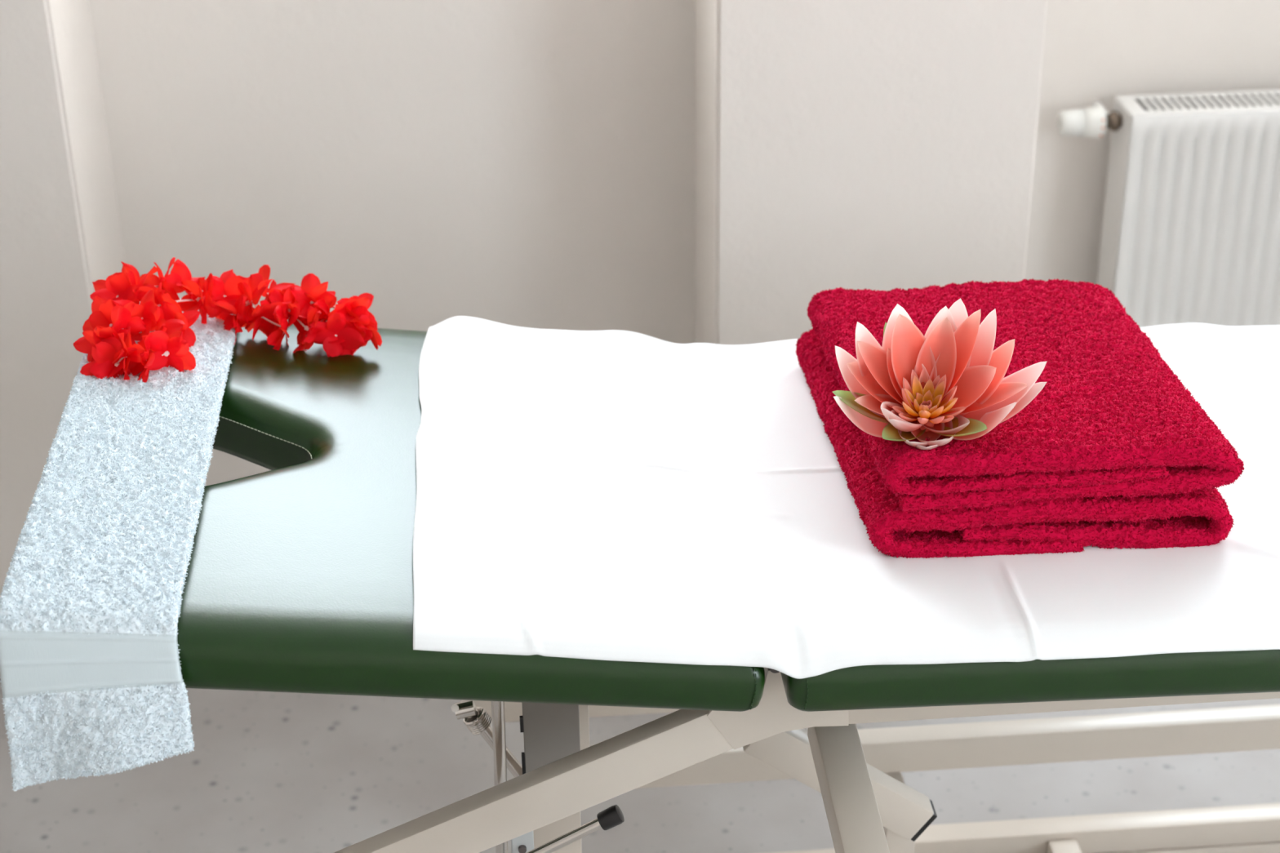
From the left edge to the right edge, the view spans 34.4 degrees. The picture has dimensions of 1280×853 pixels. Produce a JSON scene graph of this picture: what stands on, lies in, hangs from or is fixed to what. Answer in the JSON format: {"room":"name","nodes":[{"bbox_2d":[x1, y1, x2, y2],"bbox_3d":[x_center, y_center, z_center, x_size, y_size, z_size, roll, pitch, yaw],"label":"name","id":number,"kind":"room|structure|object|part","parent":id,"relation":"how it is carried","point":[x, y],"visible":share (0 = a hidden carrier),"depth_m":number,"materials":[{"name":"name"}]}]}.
{"room":"spa","nodes":[
{"label":"spa","id":0,"kind":"room"},
{"bbox_2d":[0,0,124,596],"bbox_3d":[-1.693,-0.807,2.733,1.805,2.550,0.440,-3,28,-4],"label":"wall pillar","id":1,"kind":"structure","parent":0,"point":[60,234],"depth_m":2.89,"materials":[{"name":"white paint"}]},
{"bbox_2d":[88,0,695,485],"bbox_3d":[-0.367,-0.937,2.941,0.878,2.550,0.170,-3,28,-4],"label":"wall","id":2,"kind":"structure","parent":0,"point":[522,163],"depth_m":3.12,"materials":[{"name":"white paint"}]},
{"bbox_2d":[0,678,1279,852],"bbox_3d":[0.322,1.169,1.801,5.800,0.100,5.750,-3,28,-4],"label":"floor","id":3,"kind":"structure","parent":0,"point":[265,771],"depth_m":2.92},
{"bbox_2d":[177,324,1279,852],"bbox_3d":[0.424,0.404,2.189,1.968,0.878,0.864,-3,28,-4],"label":"massage table","id":4,"kind":"object","parent":3,"relation":"on","point":[300,578],"visible":0.41,"depth_m":1.95,"materials":[{"name":"green leather"}]},
{"bbox_2d":[0,297,238,791],"bbox_3d":[-0.491,0.069,2.034,0.167,0.168,0.727,-3,28,-4],"label":"hand towel","id":5,"kind":"object","parent":4,"relation":"on","point":[91,682],"visible":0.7,"depth_m":1.77,"materials":[{"name":"white fabric"}]},
{"bbox_2d":[73,257,382,382],"bbox_3d":[-0.443,-0.112,2.197,0.330,0.114,0.184,-15,31,-25],"label":"flower garland","id":6,"kind":"object","parent":4,"relation":"on","point":[164,336],"visible":1,"depth_m":2.21,"materials":[{"name":"red plant"}]},
{"bbox_3d":[-0.548,-0.082,2.110,0.059,0.055,0.027,-2,28,-3],"label":"flower","id":7,"kind":"part","parent":6,"relation":"part of","materials":[{"name":"red plant"}]},
{"bbox_3d":[-0.549,-0.106,2.137,0.054,0.058,0.040,16,-11,-3],"label":"flower","id":8,"kind":"part","parent":6,"relation":"part of","materials":[{"name":"red plant"}]},
{"bbox_3d":[-0.532,-0.062,2.096,0.040,0.056,0.057,30,62,33],"label":"flower","id":9,"kind":"part","parent":6,"relation":"part of","materials":[{"name":"red plant"}]},
{"bbox_3d":[-0.553,-0.143,2.186,0.056,0.040,0.051,-6,-15,-4],"label":"flower","id":10,"kind":"part","parent":6,"relation":"part of","materials":[{"name":"red plant"}]},
{"bbox_3d":[-0.526,-0.097,2.118,0.035,0.058,0.054,17,33,29],"label":"flower","id":11,"kind":"part","parent":6,"relation":"part of","materials":[{"name":"red plant"}]},
{"bbox_3d":[-0.525,-0.074,2.097,0.059,0.054,0.034,14,13,38],"label":"flower","id":12,"kind":"part","parent":6,"relation":"part of","materials":[{"name":"red plant"}]},
{"bbox_3d":[-0.521,-0.116,2.141,0.052,0.060,0.036,27,13,8],"label":"flower","id":13,"kind":"part","parent":6,"relation":"part of","materials":[{"name":"red plant"}]},
{"bbox_3d":[-0.545,-0.149,2.198,0.059,0.041,0.061,-25,51,21],"label":"flower","id":14,"kind":"part","parent":6,"relation":"part of","materials":[{"name":"red plant"}]},
{"bbox_3d":[-0.507,-0.065,2.104,0.030,0.057,0.059,-7,38,-27],"label":"flower","id":15,"kind":"part","parent":6,"relation":"part of","materials":[{"name":"red plant"}]},
{"bbox_3d":[-0.506,-0.128,2.187,0.054,0.059,0.041,-1,28,1],"label":"flower","id":16,"kind":"part","parent":6,"relation":"part of","materials":[{"name":"red plant"}]},
{"bbox_3d":[-0.505,-0.098,2.151,0.034,0.059,0.054,21,40,-53],"label":"flower","id":17,"kind":"part","parent":6,"relation":"part of","materials":[{"name":"red plant"}]},
{"bbox_3d":[-0.515,-0.147,2.220,0.040,0.056,0.057,9,34,-41],"label":"flower","id":18,"kind":"part","parent":6,"relation":"part of","materials":[{"name":"red plant"}]},
{"bbox_3d":[-0.485,-0.073,2.122,0.051,0.059,0.040,-14,31,-23],"label":"flower","id":19,"kind":"part","parent":6,"relation":"part of","materials":[{"name":"red plant"}]},
{"bbox_3d":[-0.491,-0.106,2.170,0.059,0.057,0.030,37,-2,3],"label":"flower","id":20,"kind":"part","parent":6,"relation":"part of","materials":[{"name":"red plant"}]},
{"bbox_3d":[-0.478,-0.154,2.224,0.060,0.034,0.049,34,47,-23],"label":"flower","id":21,"kind":"part","parent":6,"relation":"part of","materials":[{"name":"red plant"}]},
{"bbox_3d":[-0.480,-0.138,2.219,0.058,0.054,0.040,-15,-17,39],"label":"flower","id":22,"kind":"part","parent":6,"relation":"part of","materials":[{"name":"red plant"}]},
{"bbox_3d":[-0.444,-0.141,2.221,0.059,0.053,0.040,-33,9,-36],"label":"flower","id":23,"kind":"part","parent":6,"relation":"part of","materials":[{"name":"red plant"}]},
{"bbox_3d":[-0.443,-0.113,2.226,0.036,0.052,0.060,-28,9,-36],"label":"flower","id":24,"kind":"part","parent":6,"relation":"part of","materials":[{"name":"red plant"}]},
{"bbox_3d":[-0.425,-0.131,2.231,0.051,0.056,0.040,-20,39,-33],"label":"flower","id":25,"kind":"part","parent":6,"relation":"part of","materials":[{"name":"red plant"}]},
{"bbox_3d":[-0.408,-0.116,2.232,0.050,0.052,0.047,-23,35,-35],"label":"flower","id":26,"kind":"part","parent":6,"relation":"part of","materials":[{"name":"red plant"}]},
{"bbox_3d":[-0.395,-0.141,2.252,0.041,0.060,0.061,3,33,-9],"label":"flower","id":27,"kind":"part","parent":6,"relation":"part of","materials":[{"name":"red plant"}]},
{"bbox_3d":[-0.385,-0.109,2.229,0.034,0.059,0.054,12,42,-20],"label":"flower","id":28,"kind":"part","parent":6,"relation":"part of","materials":[{"name":"red plant"}]},
{"bbox_3d":[-0.372,-0.128,2.234,0.030,0.059,0.057,-39,17,28],"label":"flower","id":29,"kind":"part","parent":6,"relation":"part of","materials":[{"name":"red plant"}]},
{"bbox_3d":[-0.364,-0.105,2.220,0.034,0.060,0.049,24,6,-15],"label":"flower","id":30,"kind":"part","parent":6,"relation":"part of","materials":[{"name":"red plant"}]},
{"bbox_3d":[-0.357,-0.138,2.238,0.057,0.056,0.040,17,-1,-21],"label":"flower","id":31,"kind":"part","parent":6,"relation":"part of","materials":[{"name":"red plant"}]},
{"bbox_3d":[-0.348,-0.121,2.239,0.040,0.054,0.058,2,-12,-2],"label":"flower","id":32,"kind":"part","parent":6,"relation":"part of","materials":[{"name":"red plant"}]},
{"bbox_3d":[-0.323,-0.094,2.214,0.059,0.053,0.040,11,15,-40],"label":"flower","id":33,"kind":"part","parent":6,"relation":"part of","materials":[{"name":"red plant"}]},
{"bbox_3d":[-0.320,-0.101,2.230,0.061,0.060,0.041,-1,1,29],"label":"flower","id":34,"kind":"part","parent":6,"relation":"part of","materials":[{"name":"red plant"}]},
{"bbox_3d":[-0.310,-0.117,2.235,0.060,0.052,0.036,-11,22,-26],"label":"flower","id":35,"kind":"part","parent":6,"relation":"part of","materials":[{"name":"red plant"}]},
{"bbox_3d":[-0.308,-0.107,2.236,0.061,0.060,0.027,21,35,34],"label":"flower","id":36,"kind":"part","parent":6,"relation":"part of","materials":[{"name":"red plant"}]},
{"bbox_3d":[-0.143,0.335,2.135,0.084,0.133,0.014,-3,28,-4],"label":"diagonal rod","id":37,"kind":"part","parent":4,"relation":"part of","materials":[{"name":"silver metal"}]},
{"bbox_3d":[-0.138,0.351,2.031,0.020,0.375,0.012,-3,28,-4],"label":"chrome rod","id":38,"kind":"part","parent":4,"relation":"part of","materials":[{"name":"white metal"}]},
{"bbox_3d":[-0.115,0.426,2.041,0.022,0.085,0.004,-3,28,-4],"label":"lock plate","id":39,"kind":"part","parent":4,"relation":"part of","materials":[{"name":"grey metal"}]},
{"bbox_3d":[-0.227,0.410,1.989,0.644,0.314,0.025,-3,28,-4],"label":"support arm","id":40,"kind":"part","parent":4,"relation":"part of","materials":[{"name":"beige metal"}]},
{"bbox_3d":[-0.089,0.273,2.048,0.056,0.255,0.004,-3,28,-4],"label":"plate","id":41,"kind":"part","parent":4,"relation":"part of","materials":[{"name":"grey metal"}]},
{"bbox_3d":[-0.088,0.457,2.177,0.053,0.730,0.050,-3,28,-4],"label":"height post","id":42,"kind":"part","parent":4,"relation":"part of","materials":[{"name":"beige metal"}]},
{"bbox_3d":[-0.078,0.385,1.907,0.098,0.058,0.010,-3,28,-4],"label":"release lever","id":43,"kind":"part","parent":4,"relation":"part of","materials":[{"name":"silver metal"}]},
{"bbox_3d":[0.097,0.076,2.105,0.012,0.012,0.590,-3,28,-4],"label":"hinge rod","id":44,"kind":"part","parent":4,"relation":"part of","materials":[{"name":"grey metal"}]},
{"bbox_3d":[0.128,0.258,1.939,0.134,0.088,0.024,-3,28,-4],"label":"hinge plate","id":45,"kind":"part","parent":4,"relation":"part of","materials":[{"name":"beige metal"}]},
{"bbox_2d":[413,315,1279,679],"bbox_3d":[0.436,0.030,2.111,1.320,0.093,0.654,-3,28,-4],"label":"sheet","id":46,"kind":"object","parent":4,"relation":"on","point":[611,495],"visible":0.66,"depth_m":1.96,"materials":[{"name":"white fabric"}]},
{"bbox_2d":[795,328,1234,558],"bbox_3d":[0.368,0.004,2.131,0.364,0.070,0.416,-3,28,-4],"label":"bath towel","id":47,"kind":"object","parent":46,"relation":"on","point":[1198,517],"visible":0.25,"depth_m":1.96,"materials":[{"name":"red fabric"}]},
{"bbox_2d":[806,278,1244,513],"bbox_3d":[0.373,-0.041,2.091,0.359,0.067,0.390,-3,28,-4],"label":"bath towel","id":48,"kind":"object","parent":47,"relation":"on","point":[1110,416],"visible":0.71,"depth_m":1.97,"materials":[{"name":"red fabric"}]},
{"bbox_2d":[832,297,1047,449],"bbox_3d":[0.274,-0.044,1.924,0.196,0.125,0.108,10,30,19],"label":"water lily","id":49,"kind":"object","parent":48,"relation":"on","point":[948,382],"visible":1,"depth_m":1.94,"materials":[{"name":"pink plant"}]},
{"bbox_3d":[0.210,0.414,1.904,0.043,0.119,0.387,-4,28,-6],"label":"lifting leg","id":50,"kind":"part","parent":4,"relation":"part of","materials":[{"name":"beige metal"}]},
{"bbox_3d":[0.303,0.522,2.573,0.036,0.225,0.180,-3,28,-4],"label":"stub post","id":51,"kind":"part","parent":4,"relation":"part of","materials":[{"name":"beige metal"}]},
{"bbox_3d":[0.756,0.217,1.977,1.258,0.069,0.024,-3,28,-4],"label":"rail","id":52,"kind":"part","parent":4,"relation":"part of","materials":[{"name":"beige metal"}]},
{"bbox_2d":[695,0,1048,345],"bbox_3d":[0.284,-1.048,3.131,0.457,2.550,1.040,-3,28,-4],"label":"wall pillar","id":53,"kind":"structure","parent":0,"point":[855,144],"depth_m":2.90,"materials":[{"name":"white paint"}]},
{"bbox_2d":[1026,0,1279,284],"bbox_3d":[1.653,-1.321,3.603,2.360,2.550,0.180,-3,28,-4],"label":"wall","id":54,"kind":"structure","parent":0,"point":[1102,51],"depth_m":3.79,"materials":[{"name":"white paint"}]},
{"bbox_2d":[1057,88,1279,327],"bbox_3d":[1.383,-0.392,3.881,1.257,0.498,0.160,-3,28,-4],"label":"radiator","id":55,"kind":"object","parent":54,"relation":"attached to","point":[1190,233],"visible":0.84,"depth_m":3.76,"materials":[{"name":"white metal"}]},
{"bbox_3d":[0.775,-0.546,3.725,0.041,0.049,0.049,-3,28,-4],"label":"thermostat knob","id":56,"kind":"part","parent":55,"relation":"part of","materials":[{"name":"white plastic"}]},
{"bbox_3d":[0.872,-0.364,3.823,0.006,0.476,0.103,-3,28,-4],"label":"panel","id":57,"kind":"part","parent":55,"relation":"part of","materials":[{"name":"white metal"}]},
{"bbox_3d":[1.444,-0.360,3.820,1.142,0.498,0.012,-3,28,-4],"label":"panel","id":58,"kind":"part","parent":55,"relation":"part of","materials":[{"name":"white metal"}]},
{"bbox_2d":[1115,88,1279,118],"bbox_3d":[1.437,-0.601,3.746,1.142,0.004,0.109,-3,28,-4],"label":"grille","id":59,"kind":"object","parent":55,"relation":"attached to","point":[1131,106],"depth_m":3.71,"materials":[{"name":"white metal"}]},
{"bbox_3d":[1.436,-0.406,3.909,1.142,0.494,0.008,-3,28,-4],"label":"panel","id":60,"kind":"part","parent":55,"relation":"part of","materials":[{"name":"white metal"}]}
]}

